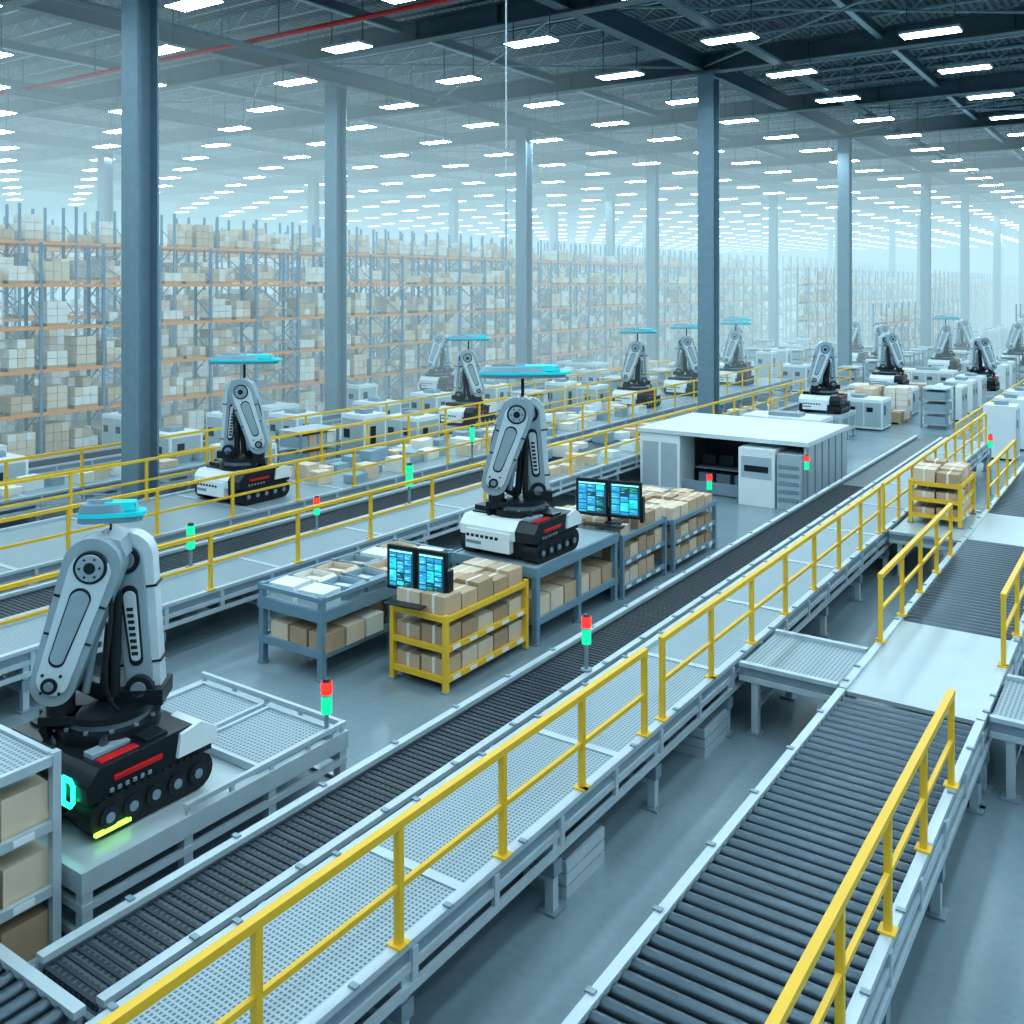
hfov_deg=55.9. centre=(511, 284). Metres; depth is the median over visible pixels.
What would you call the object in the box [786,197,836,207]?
lights
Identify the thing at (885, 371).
robot
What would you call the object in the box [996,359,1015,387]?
tall cabinet
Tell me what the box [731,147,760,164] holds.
lights
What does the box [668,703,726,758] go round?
tote
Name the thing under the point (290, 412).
tall cabinet
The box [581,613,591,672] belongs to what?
tower
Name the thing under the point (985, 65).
lights
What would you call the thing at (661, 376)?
shelf
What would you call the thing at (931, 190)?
lights
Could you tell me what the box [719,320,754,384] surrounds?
robot
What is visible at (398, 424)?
tall cabinet
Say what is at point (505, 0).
hanging cable
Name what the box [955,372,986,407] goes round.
tall cabinet
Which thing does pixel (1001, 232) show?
steel column
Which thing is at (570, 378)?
tall cabinet
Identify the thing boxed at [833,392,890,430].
tall cabinet
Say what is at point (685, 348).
robot
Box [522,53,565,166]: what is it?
lights
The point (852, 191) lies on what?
lights
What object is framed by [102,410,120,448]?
tall cabinet
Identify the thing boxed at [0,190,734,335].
wall
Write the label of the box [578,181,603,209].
lights
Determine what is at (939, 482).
storage rack
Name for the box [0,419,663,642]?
conveyor
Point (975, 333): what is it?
cabinet
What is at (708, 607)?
safety railing
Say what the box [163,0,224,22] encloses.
lights
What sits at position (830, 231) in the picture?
steel column
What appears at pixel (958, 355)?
shelf
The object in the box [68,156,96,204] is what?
lights
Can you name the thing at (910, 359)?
shelf
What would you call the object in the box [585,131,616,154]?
lights
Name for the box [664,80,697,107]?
lights
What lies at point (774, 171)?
lights
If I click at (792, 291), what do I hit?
rack
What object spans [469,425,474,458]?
tower
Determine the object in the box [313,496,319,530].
tower
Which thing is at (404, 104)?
lights
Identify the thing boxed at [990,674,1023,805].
conveyor
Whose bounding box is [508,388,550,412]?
shelf
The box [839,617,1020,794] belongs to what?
plate
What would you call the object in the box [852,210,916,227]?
lights
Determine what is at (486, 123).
lights
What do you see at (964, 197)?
steel column
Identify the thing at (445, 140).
lights
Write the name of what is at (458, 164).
lights
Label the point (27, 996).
conveyor
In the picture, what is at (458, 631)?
rack
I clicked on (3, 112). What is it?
lights
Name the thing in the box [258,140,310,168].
lights
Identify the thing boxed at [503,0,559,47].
lights
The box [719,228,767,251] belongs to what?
lights
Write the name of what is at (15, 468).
tall cabinet
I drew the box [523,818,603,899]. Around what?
tote
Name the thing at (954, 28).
lights
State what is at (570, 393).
tall cabinet
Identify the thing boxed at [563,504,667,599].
rack
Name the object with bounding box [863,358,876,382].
tall cabinet
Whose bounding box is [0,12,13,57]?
lights
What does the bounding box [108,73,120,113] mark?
lights
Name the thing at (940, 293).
rack
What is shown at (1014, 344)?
robot
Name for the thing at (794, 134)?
lights
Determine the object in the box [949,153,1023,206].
lights
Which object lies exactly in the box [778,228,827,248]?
lights
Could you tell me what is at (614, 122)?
lights
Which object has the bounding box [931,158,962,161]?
lights
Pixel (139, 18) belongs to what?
steel column
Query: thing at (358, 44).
lights
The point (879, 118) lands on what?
lights
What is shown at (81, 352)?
rack
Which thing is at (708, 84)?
steel column
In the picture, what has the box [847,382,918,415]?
tall cabinet
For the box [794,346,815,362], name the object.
shelf
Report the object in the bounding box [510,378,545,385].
tall cabinet
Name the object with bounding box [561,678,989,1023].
conveyor
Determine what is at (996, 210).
steel column
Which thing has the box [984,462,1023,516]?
conveyor
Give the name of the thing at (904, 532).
conveyor
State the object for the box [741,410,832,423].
tall cabinet
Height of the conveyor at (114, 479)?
1.045 m
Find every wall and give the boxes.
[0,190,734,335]
[735,244,1018,311]
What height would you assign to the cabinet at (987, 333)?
2.350 m
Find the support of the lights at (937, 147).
hanging from the roof
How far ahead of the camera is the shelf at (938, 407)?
47.78 m
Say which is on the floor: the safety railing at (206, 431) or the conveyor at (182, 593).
the conveyor at (182, 593)
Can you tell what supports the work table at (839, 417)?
on the floor
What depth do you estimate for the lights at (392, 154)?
66.40 m
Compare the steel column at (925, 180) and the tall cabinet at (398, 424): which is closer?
the tall cabinet at (398, 424)
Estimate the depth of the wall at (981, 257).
256.49 m
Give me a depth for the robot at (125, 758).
11.29 m
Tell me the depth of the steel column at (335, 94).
46.85 m
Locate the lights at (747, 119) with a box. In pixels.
[719,117,758,123]
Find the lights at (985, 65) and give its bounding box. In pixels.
[937,38,1023,119]
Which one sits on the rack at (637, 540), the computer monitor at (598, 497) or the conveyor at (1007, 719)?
the computer monitor at (598, 497)
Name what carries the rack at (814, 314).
on the floor
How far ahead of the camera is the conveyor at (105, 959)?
11.52 m
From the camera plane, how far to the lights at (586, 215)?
149.53 m
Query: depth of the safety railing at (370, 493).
22.67 m
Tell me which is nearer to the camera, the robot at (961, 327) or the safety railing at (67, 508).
the safety railing at (67, 508)
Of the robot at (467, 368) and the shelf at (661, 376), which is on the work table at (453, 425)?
the robot at (467, 368)
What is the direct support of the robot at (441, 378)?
on the work table
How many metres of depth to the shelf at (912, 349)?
76.52 m
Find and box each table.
[257,538,454,682]
[440,422,496,436]
[451,526,618,646]
[798,410,855,438]
[852,362,864,369]
[862,369,869,382]
[963,507,1023,546]
[987,388,1002,396]
[1017,365,1023,374]
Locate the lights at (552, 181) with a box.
[541,180,566,205]
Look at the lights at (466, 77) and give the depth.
41.84 m
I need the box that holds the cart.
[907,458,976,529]
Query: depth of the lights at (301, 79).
49.28 m
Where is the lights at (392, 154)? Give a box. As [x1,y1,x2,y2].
[380,127,408,156]
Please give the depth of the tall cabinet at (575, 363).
69.68 m
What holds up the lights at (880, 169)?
hanging from the roof
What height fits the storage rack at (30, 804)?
2.300 m
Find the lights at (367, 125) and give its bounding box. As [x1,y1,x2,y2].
[347,89,376,129]
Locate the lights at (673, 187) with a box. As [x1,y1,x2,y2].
[659,186,694,204]
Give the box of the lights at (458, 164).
[442,148,469,166]
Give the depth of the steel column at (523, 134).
59.79 m
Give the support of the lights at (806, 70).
hanging from the roof
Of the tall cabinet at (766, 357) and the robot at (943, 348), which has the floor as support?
the tall cabinet at (766, 357)
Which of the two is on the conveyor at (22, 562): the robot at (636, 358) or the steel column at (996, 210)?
the robot at (636, 358)
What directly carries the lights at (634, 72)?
hanging from the roof
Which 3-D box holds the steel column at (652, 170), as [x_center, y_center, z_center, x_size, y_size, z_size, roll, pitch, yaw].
[11.010,-1.350,75.409,1.060,16.900,1.060,0,0,34]
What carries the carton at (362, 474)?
on the conveyor at (22, 562)
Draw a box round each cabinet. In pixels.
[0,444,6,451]
[0,451,27,518]
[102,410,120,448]
[159,425,202,483]
[206,408,222,445]
[210,443,276,463]
[221,399,298,419]
[268,408,321,435]
[341,408,385,455]
[347,380,376,410]
[353,396,400,414]
[386,410,439,447]
[410,389,451,430]
[483,380,511,419]
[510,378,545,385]
[545,378,576,412]
[546,364,572,381]
[556,359,608,373]
[575,366,609,382]
[577,381,608,402]
[631,373,657,387]
[668,362,687,371]
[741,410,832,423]
[756,349,776,377]
[772,347,791,377]
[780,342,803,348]
[781,362,810,391]
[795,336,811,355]
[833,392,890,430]
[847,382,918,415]
[902,367,957,384]
[928,358,968,373]
[936,381,967,421]
[945,377,977,413]
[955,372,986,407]
[972,331,982,337]
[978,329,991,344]
[983,362,1008,391]
[983,400,1019,460]
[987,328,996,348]
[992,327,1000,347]
[994,393,1023,450]
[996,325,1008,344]
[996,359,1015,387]
[1005,386,1023,396]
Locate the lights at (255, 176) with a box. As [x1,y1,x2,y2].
[174,170,265,212]
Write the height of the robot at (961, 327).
3.270 m
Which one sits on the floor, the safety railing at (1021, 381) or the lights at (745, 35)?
the safety railing at (1021, 381)
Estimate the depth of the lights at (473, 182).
95.53 m
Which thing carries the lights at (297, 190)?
hanging from the roof
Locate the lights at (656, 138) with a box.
[616,124,681,194]
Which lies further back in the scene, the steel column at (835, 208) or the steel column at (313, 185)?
the steel column at (835, 208)
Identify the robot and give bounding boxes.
[12,499,216,838]
[194,353,291,504]
[419,334,454,391]
[438,334,496,426]
[460,364,581,563]
[612,328,661,407]
[664,324,697,395]
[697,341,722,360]
[719,317,754,369]
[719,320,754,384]
[799,341,850,413]
[852,321,870,362]
[866,324,895,369]
[869,333,909,384]
[928,315,961,371]
[953,319,973,353]
[967,337,999,390]
[1002,322,1023,364]
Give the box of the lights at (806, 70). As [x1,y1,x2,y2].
[765,27,821,82]
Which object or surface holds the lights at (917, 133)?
hanging from the roof
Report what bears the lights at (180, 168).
hanging from the roof
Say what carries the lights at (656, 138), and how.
hanging from the roof
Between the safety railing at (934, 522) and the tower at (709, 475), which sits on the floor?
the tower at (709, 475)
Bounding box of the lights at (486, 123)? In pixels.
[462,112,498,128]
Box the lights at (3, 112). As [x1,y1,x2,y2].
[0,94,23,200]
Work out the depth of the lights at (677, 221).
194.98 m
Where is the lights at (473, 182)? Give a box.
[462,174,493,196]
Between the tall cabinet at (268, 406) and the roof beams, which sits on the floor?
the tall cabinet at (268, 406)
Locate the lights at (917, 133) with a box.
[884,101,921,137]
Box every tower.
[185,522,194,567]
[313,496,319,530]
[321,677,332,739]
[405,463,412,504]
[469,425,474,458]
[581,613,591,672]
[706,473,711,529]
[804,454,808,498]
[988,434,992,495]
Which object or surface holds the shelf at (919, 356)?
on the floor
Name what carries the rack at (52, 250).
on the floor
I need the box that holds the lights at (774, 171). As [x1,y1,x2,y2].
[764,145,817,180]
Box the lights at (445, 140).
[419,112,451,144]
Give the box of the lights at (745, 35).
[700,0,759,44]
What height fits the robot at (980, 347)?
3.270 m
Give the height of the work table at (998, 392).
0.620 m
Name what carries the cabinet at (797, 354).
on the floor
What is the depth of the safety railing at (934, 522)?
18.50 m
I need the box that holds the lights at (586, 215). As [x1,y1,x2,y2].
[575,215,593,241]
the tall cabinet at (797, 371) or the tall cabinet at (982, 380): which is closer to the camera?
the tall cabinet at (982, 380)
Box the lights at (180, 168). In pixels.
[159,161,196,192]
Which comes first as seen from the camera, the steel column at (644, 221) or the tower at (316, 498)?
the tower at (316, 498)
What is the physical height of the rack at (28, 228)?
10.925 m
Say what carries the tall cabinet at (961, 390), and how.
on the floor
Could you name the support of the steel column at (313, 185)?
on the floor
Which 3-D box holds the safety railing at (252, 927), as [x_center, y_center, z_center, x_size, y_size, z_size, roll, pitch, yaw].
[-1.027,5.415,8.751,0.160,1.140,10.060,0,0,34]
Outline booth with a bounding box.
[637,412,849,509]
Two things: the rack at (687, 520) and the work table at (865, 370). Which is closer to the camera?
the rack at (687, 520)
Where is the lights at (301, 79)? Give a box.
[182,58,317,159]
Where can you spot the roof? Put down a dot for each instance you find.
(680, 60)
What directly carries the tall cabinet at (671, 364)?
on the floor
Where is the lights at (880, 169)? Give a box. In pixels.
[852,158,919,186]
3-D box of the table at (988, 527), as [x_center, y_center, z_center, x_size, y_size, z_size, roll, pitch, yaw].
[12.567,6.537,23.905,2.060,1.125,3.560,0,0,34]
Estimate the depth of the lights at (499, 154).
66.55 m
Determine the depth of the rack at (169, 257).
78.75 m
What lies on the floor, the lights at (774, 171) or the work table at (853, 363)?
the work table at (853, 363)
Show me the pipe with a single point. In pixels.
(398, 9)
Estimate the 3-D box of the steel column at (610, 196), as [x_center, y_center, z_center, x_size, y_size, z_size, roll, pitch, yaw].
[10.404,-1.350,101.849,1.060,16.900,1.060,0,0,34]
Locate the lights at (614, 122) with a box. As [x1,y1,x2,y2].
[591,88,629,125]
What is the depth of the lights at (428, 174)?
96.71 m
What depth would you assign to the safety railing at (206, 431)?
32.75 m
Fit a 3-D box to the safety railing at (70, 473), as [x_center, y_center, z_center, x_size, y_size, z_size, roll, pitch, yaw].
[-3.294,5.485,37.654,0.160,1.140,61.660,0,0,34]
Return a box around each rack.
[0,203,767,432]
[0,217,735,382]
[0,233,662,385]
[0,242,786,459]
[0,724,60,969]
[387,557,530,695]
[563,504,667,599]
[642,485,717,572]
[783,256,959,338]
[797,267,988,347]
[872,298,959,350]
[931,270,1018,342]
[1015,304,1023,325]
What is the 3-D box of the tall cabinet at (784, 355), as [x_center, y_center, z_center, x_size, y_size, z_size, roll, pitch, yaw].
[20.740,5.925,74.031,1.230,2.350,1.230,0,0,34]
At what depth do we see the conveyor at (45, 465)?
34.30 m
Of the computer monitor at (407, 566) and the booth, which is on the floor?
the booth
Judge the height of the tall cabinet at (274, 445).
1.950 m
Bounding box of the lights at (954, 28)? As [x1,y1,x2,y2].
[898,0,962,39]
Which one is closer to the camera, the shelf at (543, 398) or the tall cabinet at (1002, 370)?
the shelf at (543, 398)
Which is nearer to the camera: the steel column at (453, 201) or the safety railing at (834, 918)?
the safety railing at (834, 918)
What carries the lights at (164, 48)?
hanging from the roof
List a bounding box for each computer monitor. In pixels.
[384,543,452,610]
[576,477,644,528]
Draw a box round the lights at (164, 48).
[159,30,184,54]
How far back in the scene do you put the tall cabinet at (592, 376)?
60.26 m
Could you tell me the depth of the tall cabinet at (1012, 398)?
41.24 m
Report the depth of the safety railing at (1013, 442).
27.36 m
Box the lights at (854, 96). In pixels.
[814,58,860,102]
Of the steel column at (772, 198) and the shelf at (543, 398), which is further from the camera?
the steel column at (772, 198)
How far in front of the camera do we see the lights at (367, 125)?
54.45 m
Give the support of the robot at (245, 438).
on the conveyor at (22, 562)
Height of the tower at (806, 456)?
1.960 m
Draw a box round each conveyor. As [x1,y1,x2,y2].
[0,377,792,593]
[0,385,846,714]
[0,400,544,521]
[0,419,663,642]
[0,943,85,1023]
[28,369,621,474]
[36,435,942,1023]
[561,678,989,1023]
[739,629,867,738]
[889,510,981,578]
[897,537,1023,675]
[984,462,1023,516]
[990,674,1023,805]
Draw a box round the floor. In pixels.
[0,310,1023,1023]
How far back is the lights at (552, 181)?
95.90 m
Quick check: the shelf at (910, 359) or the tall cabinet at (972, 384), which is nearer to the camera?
the tall cabinet at (972, 384)
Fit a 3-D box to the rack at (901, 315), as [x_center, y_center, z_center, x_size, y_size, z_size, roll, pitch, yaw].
[42.573,4.363,98.788,1.280,5.525,39.380,0,0,34]
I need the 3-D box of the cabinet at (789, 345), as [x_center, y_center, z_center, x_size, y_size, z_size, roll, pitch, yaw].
[25.122,6.125,86.488,1.730,1.950,1.430,0,0,34]
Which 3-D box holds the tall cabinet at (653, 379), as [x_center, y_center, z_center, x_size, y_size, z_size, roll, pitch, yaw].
[7.396,6.125,56.067,1.730,1.950,1.430,0,0,34]
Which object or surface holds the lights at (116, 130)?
hanging from the roof
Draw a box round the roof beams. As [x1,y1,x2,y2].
[0,0,1023,231]
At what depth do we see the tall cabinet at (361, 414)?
36.52 m
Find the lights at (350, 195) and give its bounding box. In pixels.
[347,184,361,223]
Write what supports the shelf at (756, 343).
on the floor
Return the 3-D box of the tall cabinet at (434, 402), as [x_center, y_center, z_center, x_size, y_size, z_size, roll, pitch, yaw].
[-3.929,6.125,47.451,1.730,1.950,1.430,0,0,34]
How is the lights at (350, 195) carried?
hanging from the roof
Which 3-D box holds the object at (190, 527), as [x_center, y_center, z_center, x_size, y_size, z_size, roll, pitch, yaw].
[-6.894,5.580,20.682,0.211,0.950,0.216,0,0,34]
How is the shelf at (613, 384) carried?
on the floor
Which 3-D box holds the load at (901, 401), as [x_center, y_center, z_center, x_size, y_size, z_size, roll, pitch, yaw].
[18.886,6.242,51.110,3.850,1.717,2.550,0,0,34]
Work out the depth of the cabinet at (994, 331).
106.30 m
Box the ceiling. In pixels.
[0,0,1023,219]
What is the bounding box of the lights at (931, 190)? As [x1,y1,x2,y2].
[931,190,959,206]
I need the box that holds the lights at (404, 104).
[379,91,419,108]
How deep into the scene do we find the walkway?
10.83 m
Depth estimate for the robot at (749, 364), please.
65.90 m
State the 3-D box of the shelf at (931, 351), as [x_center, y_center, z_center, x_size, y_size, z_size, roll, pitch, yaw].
[34.247,6.100,79.661,1.280,2.000,1.880,0,0,34]
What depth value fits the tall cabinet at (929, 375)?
62.99 m
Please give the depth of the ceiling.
49.38 m
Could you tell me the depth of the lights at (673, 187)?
100.29 m
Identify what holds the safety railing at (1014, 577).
on the conveyor at (965, 596)
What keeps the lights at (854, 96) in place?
hanging from the roof
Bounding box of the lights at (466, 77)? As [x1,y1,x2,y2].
[435,36,482,83]
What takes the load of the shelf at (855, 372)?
on the floor
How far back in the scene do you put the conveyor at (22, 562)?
26.75 m
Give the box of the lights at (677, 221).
[659,221,697,250]
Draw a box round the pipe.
[0,0,456,95]
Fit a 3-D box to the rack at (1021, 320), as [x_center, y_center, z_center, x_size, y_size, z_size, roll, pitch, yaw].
[53.501,4.363,96.176,1.280,5.525,39.380,0,0,34]
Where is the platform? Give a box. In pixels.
[35,671,347,933]
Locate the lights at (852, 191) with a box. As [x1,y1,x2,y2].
[852,191,919,214]
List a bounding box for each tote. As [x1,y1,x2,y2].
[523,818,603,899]
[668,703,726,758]
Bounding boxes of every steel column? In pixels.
[97,147,113,381]
[121,0,158,499]
[307,173,319,352]
[324,82,346,414]
[448,191,458,315]
[515,126,532,384]
[550,205,557,290]
[605,192,614,340]
[642,216,645,254]
[646,159,658,366]
[697,73,719,413]
[768,190,777,346]
[828,229,832,322]
[835,208,836,340]
[837,138,851,378]
[889,219,895,328]
[917,207,919,340]
[920,175,930,362]
[960,193,969,321]
[993,207,1000,326]
[1001,232,1003,317]
[1019,218,1023,326]
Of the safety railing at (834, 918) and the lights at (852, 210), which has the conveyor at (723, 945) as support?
the safety railing at (834, 918)
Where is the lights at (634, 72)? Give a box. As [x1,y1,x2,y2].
[595,31,644,79]
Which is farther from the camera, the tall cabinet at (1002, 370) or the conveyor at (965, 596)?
the tall cabinet at (1002, 370)
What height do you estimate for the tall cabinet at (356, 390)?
1.950 m
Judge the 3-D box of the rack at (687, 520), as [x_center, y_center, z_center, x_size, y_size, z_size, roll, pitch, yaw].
[3.850,6.308,25.518,2.260,1.583,2.760,0,0,34]
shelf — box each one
[275,423,338,465]
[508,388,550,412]
[597,375,623,400]
[649,367,672,390]
[745,347,764,370]
[752,338,775,349]
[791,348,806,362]
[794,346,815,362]
[837,365,863,384]
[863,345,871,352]
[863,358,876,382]
[903,351,922,367]
[903,353,914,367]
[907,348,928,366]
[916,346,935,366]
[920,384,954,429]
[953,351,969,359]
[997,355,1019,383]
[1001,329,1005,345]
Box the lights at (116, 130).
[92,111,120,147]
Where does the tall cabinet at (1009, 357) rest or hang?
on the floor
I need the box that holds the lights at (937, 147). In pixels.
[910,144,944,150]
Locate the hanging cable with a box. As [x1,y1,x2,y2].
[505,0,506,361]
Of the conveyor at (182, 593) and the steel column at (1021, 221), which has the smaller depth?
the conveyor at (182, 593)
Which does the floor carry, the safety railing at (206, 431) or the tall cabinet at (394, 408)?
the tall cabinet at (394, 408)
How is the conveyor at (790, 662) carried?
on the floor
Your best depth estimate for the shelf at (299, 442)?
34.09 m
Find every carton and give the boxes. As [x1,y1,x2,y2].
[309,404,646,484]
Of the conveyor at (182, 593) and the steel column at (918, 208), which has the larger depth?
the steel column at (918, 208)
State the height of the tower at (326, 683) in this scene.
0.780 m
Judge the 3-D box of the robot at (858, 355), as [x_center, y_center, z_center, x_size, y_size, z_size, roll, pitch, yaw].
[27.007,4.465,75.969,1.960,3.270,1.825,0,0,34]
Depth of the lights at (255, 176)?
92.96 m
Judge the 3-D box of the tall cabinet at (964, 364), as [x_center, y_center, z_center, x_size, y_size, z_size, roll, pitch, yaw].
[32.887,6.275,71.607,3.430,1.650,1.830,0,0,34]
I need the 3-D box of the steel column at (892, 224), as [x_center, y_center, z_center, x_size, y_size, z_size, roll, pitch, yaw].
[56.442,-1.350,143.075,1.060,16.900,1.060,0,0,34]
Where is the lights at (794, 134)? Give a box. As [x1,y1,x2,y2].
[763,117,836,162]
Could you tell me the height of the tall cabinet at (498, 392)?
1.950 m
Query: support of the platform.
on the floor
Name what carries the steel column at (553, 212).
on the floor
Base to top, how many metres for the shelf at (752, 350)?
2.000 m
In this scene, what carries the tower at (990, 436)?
on the floor
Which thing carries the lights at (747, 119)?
hanging from the roof
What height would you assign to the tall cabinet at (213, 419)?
2.350 m
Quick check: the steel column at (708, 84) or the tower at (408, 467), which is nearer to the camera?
the tower at (408, 467)
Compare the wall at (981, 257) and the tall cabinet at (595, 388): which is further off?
the wall at (981, 257)
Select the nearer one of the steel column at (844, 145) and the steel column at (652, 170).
the steel column at (844, 145)
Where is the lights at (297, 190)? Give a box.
[220,178,306,218]
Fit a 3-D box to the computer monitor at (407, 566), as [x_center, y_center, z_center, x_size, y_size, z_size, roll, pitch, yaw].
[-1.765,5.215,17.270,1.310,0.930,0.700,0,0,29]
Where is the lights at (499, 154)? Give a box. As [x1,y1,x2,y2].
[484,141,515,190]
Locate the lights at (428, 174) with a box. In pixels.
[402,162,451,217]
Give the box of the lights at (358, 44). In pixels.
[320,20,373,53]
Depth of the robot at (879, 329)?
69.05 m
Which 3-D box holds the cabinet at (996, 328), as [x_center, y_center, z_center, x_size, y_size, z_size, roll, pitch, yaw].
[54.908,5.925,109.746,1.230,2.350,1.230,0,0,34]
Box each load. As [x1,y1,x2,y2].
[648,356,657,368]
[836,385,911,424]
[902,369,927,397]
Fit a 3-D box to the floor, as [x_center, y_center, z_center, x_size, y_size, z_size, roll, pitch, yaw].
[37.848,7.250,129.127,127.000,0.300,284.000,0,0,34]
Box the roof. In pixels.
[0,0,1023,250]
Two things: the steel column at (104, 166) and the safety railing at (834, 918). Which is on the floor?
the steel column at (104, 166)
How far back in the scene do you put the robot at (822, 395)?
44.58 m
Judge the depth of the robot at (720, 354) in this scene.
74.20 m
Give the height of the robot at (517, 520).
3.930 m
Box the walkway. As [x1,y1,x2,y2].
[85,437,988,1023]
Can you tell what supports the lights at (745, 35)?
hanging from the ceiling
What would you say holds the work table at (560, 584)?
on the floor
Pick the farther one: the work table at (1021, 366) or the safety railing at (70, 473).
the work table at (1021, 366)
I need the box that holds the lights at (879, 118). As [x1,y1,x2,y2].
[853,102,894,122]
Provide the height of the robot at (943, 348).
3.930 m
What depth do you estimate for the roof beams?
50.25 m
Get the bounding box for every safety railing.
[0,359,674,500]
[0,361,721,514]
[0,363,783,556]
[0,367,850,625]
[96,647,651,1023]
[654,485,883,721]
[765,689,959,1023]
[874,503,954,642]
[881,412,987,530]
[954,379,1023,439]
[985,439,1017,508]
[997,551,1023,668]
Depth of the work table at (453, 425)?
41.72 m

